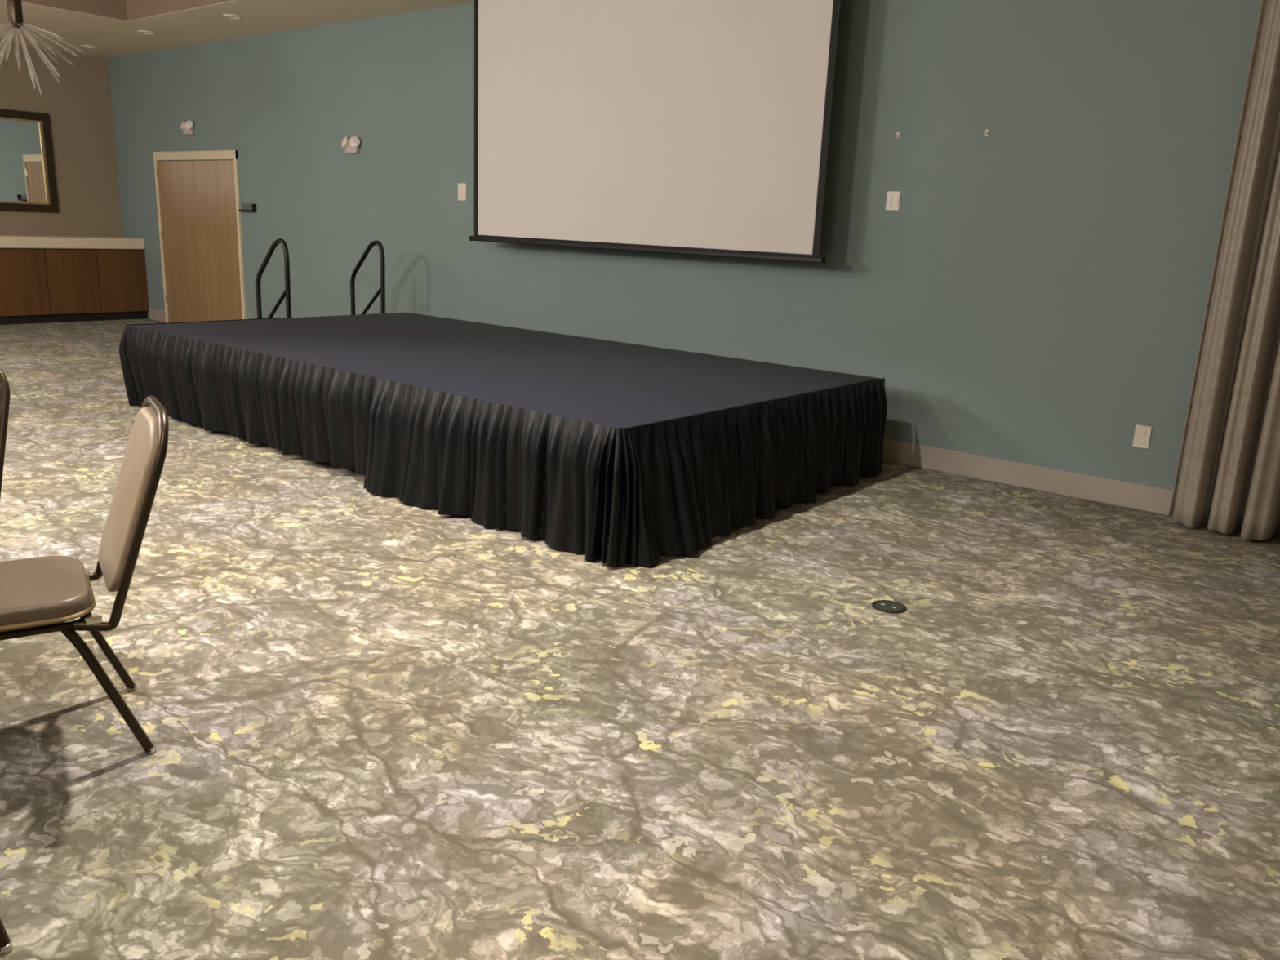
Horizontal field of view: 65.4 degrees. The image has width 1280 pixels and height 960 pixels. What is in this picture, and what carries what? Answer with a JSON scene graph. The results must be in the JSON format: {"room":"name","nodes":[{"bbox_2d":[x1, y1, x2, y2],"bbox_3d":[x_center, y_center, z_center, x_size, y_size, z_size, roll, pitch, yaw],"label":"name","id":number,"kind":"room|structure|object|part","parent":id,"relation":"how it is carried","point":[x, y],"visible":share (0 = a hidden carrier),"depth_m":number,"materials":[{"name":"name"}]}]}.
{"room":"event hall","nodes":[
{"label":"event hall","id":0,"kind":"room"},
{"bbox_2d":[0,42,123,236],"bbox_3d":[-10.397,-3.164,8.966,0.120,3.755,11.000,14,18,37],"label":"wall","id":1,"kind":"structure","parent":0,"point":[79,108],"depth_m":12.62,"materials":[{"name":"beige paint"}]},
{"bbox_2d":[0,108,58,213],"bbox_3d":[-7.963,-3.794,11.727,0.044,1.185,1.965,14,18,37],"label":"wall mirror","id":2,"kind":"object","parent":1,"relation":"attached to","point":[27,170],"visible":1,"depth_m":12.24,"materials":[{"name":"brown metal"}]},
{"bbox_3d":[-7.975,-3.796,11.736,0.015,0.951,1.731,14,18,37],"label":"glass","id":3,"kind":"part","parent":2,"relation":"part of","materials":[{"name":"white mirror"}]},
{"bbox_2d":[0,0,474,57],"bbox_3d":[-3.875,-3.107,3.499,16.606,0.400,11.000,14,18,37],"label":"ceiling","id":4,"kind":"structure","parent":0,"point":[111,26],"depth_m":9.88,"materials":[{"name":"paint"}]},
{"bbox_2d":[0,0,86,94],"bbox_3d":[-4.540,-3.531,7.260,0.858,1.339,0.846,14,18,37],"label":"chandelier","id":5,"kind":"object","parent":4,"relation":"hanging from","point":[15,12],"visible":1,"depth_m":7.32,"materials":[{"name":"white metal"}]},
{"bbox_3d":[-4.750,-3.296,7.474,0.364,0.210,0.018,14,18,37],"label":"glass rod","id":6,"kind":"part","parent":5,"relation":"part of","materials":[{"name":"clear glass"}]},
{"bbox_3d":[-4.746,-3.242,7.409,0.272,0.267,0.106,14,18,37],"label":"glass rod","id":7,"kind":"part","parent":5,"relation":"part of","materials":[{"name":"glass"}]},
{"bbox_3d":[-4.665,-3.187,7.195,0.093,0.265,0.313,14,18,37],"label":"glass rod","id":8,"kind":"part","parent":5,"relation":"part of","materials":[{"name":"clear glass"}]},
{"bbox_3d":[-4.670,-3.233,7.355,0.106,0.236,0.092,14,18,37],"label":"glass rod","id":9,"kind":"part","parent":5,"relation":"part of","materials":[{"name":"clear glass"}]},
{"bbox_3d":[-4.601,-3.144,7.237,0.147,0.348,0.202,14,18,37],"label":"glass rod","id":10,"kind":"part","parent":5,"relation":"part of","materials":[{"name":"glass"}]},
{"bbox_3d":[-4.567,-3.251,7.212,0.018,0.149,0.225,0,15,-9],"label":"glass rod","id":11,"kind":"part","parent":5,"relation":"part of","materials":[{"name":"clear glass"}]},
{"bbox_3d":[-4.620,-3.209,7.318,0.019,0.255,0.093,14,18,37],"label":"glass rod","id":12,"kind":"part","parent":5,"relation":"part of","materials":[{"name":"clear glass"}]},
{"bbox_3d":[-4.650,-3.265,7.426,0.018,0.214,0.162,-9,18,-38],"label":"glass rod","id":13,"kind":"part","parent":5,"relation":"part of","materials":[{"name":"glass"}]},
{"bbox_3d":[-4.494,-3.128,7.197,0.346,0.360,0.144,14,18,37],"label":"glass rod","id":14,"kind":"part","parent":5,"relation":"part of","materials":[{"name":"glass"}]},
{"bbox_3d":[-4.423,-3.213,7.166,0.443,0.197,0.081,14,18,37],"label":"glass rod","id":15,"kind":"part","parent":5,"relation":"part of","materials":[{"name":"glass"}]},
{"bbox_3d":[-4.502,-3.102,7.303,0.230,0.449,0.020,14,18,37],"label":"glass rod","id":16,"kind":"part","parent":5,"relation":"part of","materials":[{"name":"clear glass"}]},
{"bbox_3d":[-4.472,-3.253,7.285,0.219,0.168,0.018,10,16,27],"label":"glass rod","id":17,"kind":"part","parent":5,"relation":"part of","materials":[{"name":"glass"}]},
{"bbox_3d":[-4.534,-3.115,7.399,0.078,0.466,0.094,14,18,37],"label":"glass rod","id":18,"kind":"part","parent":5,"relation":"part of","materials":[{"name":"clear glass"}]},
{"bbox_3d":[-4.470,-3.267,7.401,0.216,0.194,0.018,-4,16,-23],"label":"glass rod","id":19,"kind":"part","parent":5,"relation":"part of","materials":[{"name":"glass"}]},
{"bbox_3d":[-4.429,-3.162,7.348,0.258,0.358,0.155,14,18,37],"label":"glass rod","id":20,"kind":"part","parent":5,"relation":"part of","materials":[{"name":"glass"}]},
{"bbox_3d":[-4.495,-3.182,7.465,0.038,0.376,0.241,14,18,37],"label":"glass rod","id":21,"kind":"part","parent":5,"relation":"part of","materials":[{"name":"glass"}]},
{"bbox_3d":[-4.582,-3.321,7.591,0.278,0.209,0.354,14,18,37],"label":"glass rod","id":22,"kind":"part","parent":5,"relation":"part of","materials":[{"name":"glass"}]},
{"bbox_3d":[-4.375,-3.281,7.279,0.386,0.124,0.018,7,15,15],"label":"glass rod","id":23,"kind":"part","parent":5,"relation":"part of","materials":[{"name":"clear glass"}]},
{"bbox_3d":[-4.474,-3.280,7.523,0.044,0.237,0.366,14,18,37],"label":"glass rod","id":24,"kind":"part","parent":5,"relation":"part of","materials":[{"name":"clear glass"}]},
{"bbox_3d":[-4.364,-3.249,7.367,0.296,0.215,0.276,14,18,37],"label":"glass rod","id":25,"kind":"part","parent":5,"relation":"part of","materials":[{"name":"glass"}]},
{"bbox_3d":[-4.396,-3.311,7.480,0.418,0.163,0.018,-8,18,-35],"label":"glass rod","id":26,"kind":"part","parent":5,"relation":"part of","materials":[{"name":"clear glass"}]},
{"bbox_2d":[80,44,97,48],"bbox_3d":[-6.542,-5.142,11.824,0.170,0.012,0.170,14,18,37],"label":"recessed light","id":27,"kind":"object","parent":4,"relation":"in","point":[83,46],"visible":1,"depth_m":11.79,"materials":[{"name":"white plastic"}]},
{"bbox_2d":[137,30,155,34],"bbox_3d":[-5.289,-4.793,10.675,0.170,0.012,0.170,14,18,37],"label":"recessed light","id":28,"kind":"object","parent":4,"relation":"in","point":[139,31],"visible":1,"depth_m":10.65,"materials":[{"name":"white plastic"}]},
{"bbox_2d":[222,13,241,18],"bbox_3d":[-3.913,-4.449,9.568,0.170,0.012,0.170,14,18,37],"label":"recessed light","id":29,"kind":"object","parent":4,"relation":"in","point":[228,15],"visible":1,"depth_m":9.54,"materials":[{"name":"white plastic"}]},
{"bbox_2d":[469,0,840,263],"bbox_3d":[-0.083,-2.688,7.298,3.495,1.970,0.130,14,18,37],"label":"projection screen","id":30,"kind":"object","parent":4,"relation":"hanging from","point":[695,127],"visible":1,"depth_m":7.15,"materials":[{"name":"white fabric"}]},
{"bbox_2d":[1168,0,1279,540],"bbox_3d":[3.960,-1.116,4.419,2.575,3.243,0.288,14,18,37],"label":"curtain","id":31,"kind":"object","parent":4,"relation":"hanging from","point":[1227,478],"visible":1,"depth_m":5.16,"materials":[{"name":"grey fabric"}]},
{"bbox_2d":[0,318,1279,959],"bbox_3d":[-4.025,0.295,4.369,16.846,0.120,11.240,14,18,37],"label":"floor","id":32,"kind":"structure","parent":0,"point":[380,727],"depth_m":3.02,"materials":[{"name":"carpet"}]},
{"bbox_2d":[0,368,9,498],"bbox_3d":[-2.439,0.094,3.274,0.462,0.948,0.650,3,14,2],"label":"banquet chair","id":33,"kind":"object","parent":32,"relation":"on","point":[5,390],"visible":0.83,"depth_m":3.44,"materials":[{"name":"brown metal"}]},
{"bbox_3d":[-2.420,-0.169,3.446,0.392,0.463,0.182,3,14,2],"label":"backrest","id":34,"kind":"part","parent":33,"relation":"part of","materials":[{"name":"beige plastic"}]},
{"bbox_2d":[0,918,13,955],"bbox_3d":[-1.542,0.513,1.790,0.650,0.948,0.462,9,16,23],"label":"banquet chair","id":35,"kind":"object","parent":32,"relation":"on","point":[6,944],"visible":1,"depth_m":2.01,"materials":[{"name":"brown metal"}]},
{"bbox_2d":[0,248,50,324],"bbox_3d":[-7.643,-2.375,12.123,0.587,0.900,0.596,14,18,37],"label":"base cabinet","id":36,"kind":"object","parent":32,"relation":"on","point":[24,286],"visible":0.96,"depth_m":11.97,"materials":[{"name":"brown wood"}]},
{"bbox_2d":[43,248,102,322],"bbox_3d":[-7.263,-2.474,12.576,0.587,0.900,0.596,14,18,37],"label":"base cabinet","id":37,"kind":"object","parent":32,"relation":"on","point":[73,277],"visible":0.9,"depth_m":12.39,"materials":[{"name":"brown wood"}]},
{"bbox_2d":[0,395,168,754],"bbox_3d":[-1.631,0.269,2.727,0.650,0.948,0.462,-7,17,-32],"label":"banquet chair","id":38,"kind":"object","parent":32,"relation":"on","point":[38,595],"visible":1,"depth_m":2.65,"materials":[{"name":"beige leather"}]},
{"bbox_3d":[-1.722,0.303,2.677,0.420,0.074,0.430,-7,17,-32],"label":"seat","id":39,"kind":"part","parent":38,"relation":"part of","materials":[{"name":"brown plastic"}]},
{"bbox_3d":[-1.718,0.351,2.693,0.397,0.024,0.402,-7,17,-32],"label":"seat frame","id":40,"kind":"part","parent":38,"relation":"part of","materials":[{"name":"brown metal"}]},
{"bbox_3d":[-1.435,0.566,2.688,0.199,0.402,0.038,-4,16,-22],"label":"leg","id":41,"kind":"part","parent":38,"relation":"part of","materials":[{"name":"brown metal"}]},
{"bbox_3d":[-1.653,0.471,3.021,0.199,0.402,0.038,-10,19,-41],"label":"leg","id":42,"kind":"part","parent":38,"relation":"part of","materials":[{"name":"brown metal"}]},
{"bbox_3d":[-1.464,0.069,2.779,0.275,0.572,0.457,-7,17,-32],"label":"frame","id":43,"kind":"part","parent":38,"relation":"part of","materials":[{"name":"brown metal"}]},
{"bbox_3d":[-1.426,0.041,2.796,0.182,0.463,0.392,-7,17,-32],"label":"backrest","id":44,"kind":"part","parent":38,"relation":"part of","materials":[{"name":"beige plastic"}]},
{"bbox_2d":[95,248,149,320],"bbox_3d":[-6.882,-2.573,13.029,0.587,0.900,0.596,14,18,37],"label":"base cabinet","id":45,"kind":"object","parent":32,"relation":"on","point":[122,273],"visible":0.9,"depth_m":12.84,"materials":[{"name":"brown wood"}]},
{"bbox_2d":[255,238,385,318],"bbox_3d":[-2.897,-1.517,8.885,0.744,1.247,0.990,14,18,37],"label":"handrails","id":46,"kind":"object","parent":32,"relation":"on","point":[286,292],"depth_m":8.57,"materials":[{"name":"black metal"}]},
{"bbox_3d":[-3.105,-1.415,8.454,0.504,1.247,0.040,14,18,37],"label":"handrail","id":47,"kind":"part","parent":46,"relation":"part of","materials":[{"name":"black metal"}]},
{"bbox_3d":[-3.104,-1.431,8.449,0.465,0.423,0.032,14,18,37],"label":"rail","id":48,"kind":"part","parent":46,"relation":"part of","materials":[{"name":"black metal"}]},
{"bbox_3d":[-2.502,-1.572,9.171,0.504,1.247,0.040,14,18,37],"label":"handrail","id":49,"kind":"part","parent":46,"relation":"part of","materials":[{"name":"black metal"}]},
{"bbox_3d":[-2.501,-1.589,9.166,0.465,0.423,0.032,14,18,37],"label":"rail","id":50,"kind":"part","parent":46,"relation":"part of","materials":[{"name":"black metal"}]},
{"bbox_2d":[119,312,887,567],"bbox_3d":[-1.116,-0.563,6.731,5.064,0.610,2.692,14,18,37],"label":"stage","id":51,"kind":"object","parent":32,"relation":"on","point":[615,452],"visible":0.98,"depth_m":5.42,"materials":[{"name":"black fabric"}]},
{"bbox_2d":[871,600,906,613],"bbox_3d":[1.026,0.520,4.102,0.140,0.008,0.140,14,18,37],"label":"floor outlet","id":52,"kind":"object","parent":32,"relation":"on","point":[884,606],"visible":1,"depth_m":4.09,"materials":[{"name":"metal"}]},
{"bbox_3d":[1.026,0.521,4.102,0.111,0.005,0.111,2,14,-2],"label":"lid","id":53,"kind":"part","parent":52,"relation":"part of","materials":[{"name":"grey metal"}]},
{"bbox_3d":[-8.024,-2.276,11.670,0.587,0.900,0.596,14,18,37],"label":"base cabinet","id":54,"kind":"object","parent":32,"relation":"on","visible":0},
{"bbox_2d":[0,234,145,248],"bbox_3d":[-7.426,-2.921,12.203,0.623,0.135,2.417,14,18,37],"label":"countertop","id":55,"kind":"structure","parent":54,"relation":"on","point":[6,241],"depth_m":12.27,"materials":[{"name":"beige stone"}]},
{"bbox_2d":[107,0,1261,489],"bbox_3d":[-0.415,-2.499,8.088,16.846,3.755,0.120,14,18,37],"label":"wall","id":56,"kind":"structure","parent":0,"point":[1036,291],"depth_m":6.40,"materials":[{"name":"teal paint"}]},
{"bbox_2d":[180,120,194,134],"bbox_3d":[-5.331,-4.147,11.723,0.259,0.155,0.093,14,18,37],"label":"emergency light","id":57,"kind":"object","parent":56,"relation":"attached to","point":[188,126],"visible":1,"depth_m":11.69,"materials":[{"name":"grey plastic"}]},
{"bbox_2d":[153,150,246,322],"bbox_3d":[-5.320,-2.868,12.026,1.930,2.100,0.036,14,18,37],"label":"door","id":58,"kind":"structure","parent":56,"relation":"in","point":[198,203],"depth_m":11.97,"materials":[{"name":"brown wood"}]},
{"bbox_2d":[238,203,256,212],"bbox_3d":[-4.420,-3.065,11.216,0.300,0.090,0.050,14,18,37],"label":"wall bracket","id":59,"kind":"object","parent":56,"relation":"attached to","point":[248,207],"visible":1,"depth_m":11.22,"materials":[{"name":"black metal"}]},
{"bbox_3d":[-4.405,-3.069,11.233,0.300,0.090,0.006,14,18,37],"label":"plate","id":60,"kind":"part","parent":59,"relation":"part of","materials":[{"name":"grey metal"}]},
{"bbox_3d":[-4.311,-3.049,11.125,0.015,0.067,0.044,14,18,37],"label":"plate","id":61,"kind":"part","parent":59,"relation":"part of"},
{"bbox_2d":[341,136,359,153],"bbox_3d":[-2.855,-3.304,9.823,0.254,0.155,0.099,14,18,37],"label":"emergency light","id":62,"kind":"object","parent":56,"relation":"attached to","point":[352,145],"visible":1,"depth_m":9.80,"materials":[{"name":"grey plastic"}]},
{"bbox_2d":[457,182,466,200],"bbox_3d":[-1.604,-2.596,8.979,0.110,0.150,0.012,14,18,37],"label":"light switch","id":63,"kind":"object","parent":56,"relation":"attached to","point":[461,186],"visible":1,"depth_m":8.97,"materials":[{"name":"white plastic"}]},
{"bbox_2d":[149,307,1278,536],"bbox_3d":[-0.296,-0.685,8.297,15.990,0.150,0.014,14,18,37],"label":"baseboard","id":64,"kind":"structure","parent":56,"relation":"attached to","point":[1151,499],"depth_m":6.16,"materials":[{"name":"plastic"}]},
{"bbox_2d":[885,191,901,210],"bbox_3d":[1.633,-1.802,6.432,0.094,0.118,0.012,14,18,37],"label":"light switch","id":65,"kind":"object","parent":56,"relation":"attached to","point":[893,197],"visible":1,"depth_m":6.43,"materials":[{"name":"white plastic"}]},
{"bbox_2d":[985,129,989,135],"bbox_3d":[2.079,-2.087,5.983,0.022,0.036,0.031,14,18,37],"label":"wall hook","id":66,"kind":"object","parent":56,"relation":"attached to","point":[987,131],"visible":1,"depth_m":5.99,"materials":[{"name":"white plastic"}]},
{"bbox_2d":[1132,424,1151,448],"bbox_3d":[2.884,-0.248,5.723,0.085,0.128,0.010,14,18,37],"label":"wall outlet","id":67,"kind":"object","parent":56,"relation":"attached to","point":[1142,435],"visible":1,"depth_m":5.72,"materials":[{"name":"white plastic"}]},
{"bbox_2d":[1137,438,1144,444],"bbox_3d":[2.881,-0.224,5.726,0.034,0.030,0.004,14,18,37],"label":"socket","id":68,"kind":"object","parent":67,"relation":"attached to","point":[1140,441],"depth_m":5.72,"materials":[{"name":"white plastic"}]},
{"bbox_2d":[1138,430,1146,435],"bbox_3d":[2.883,-0.271,5.715,0.034,0.030,0.004,14,18,37],"label":"socket","id":69,"kind":"object","parent":67,"relation":"attached to","point":[1141,433],"depth_m":5.71,"materials":[{"name":"white plastic"}]}
]}

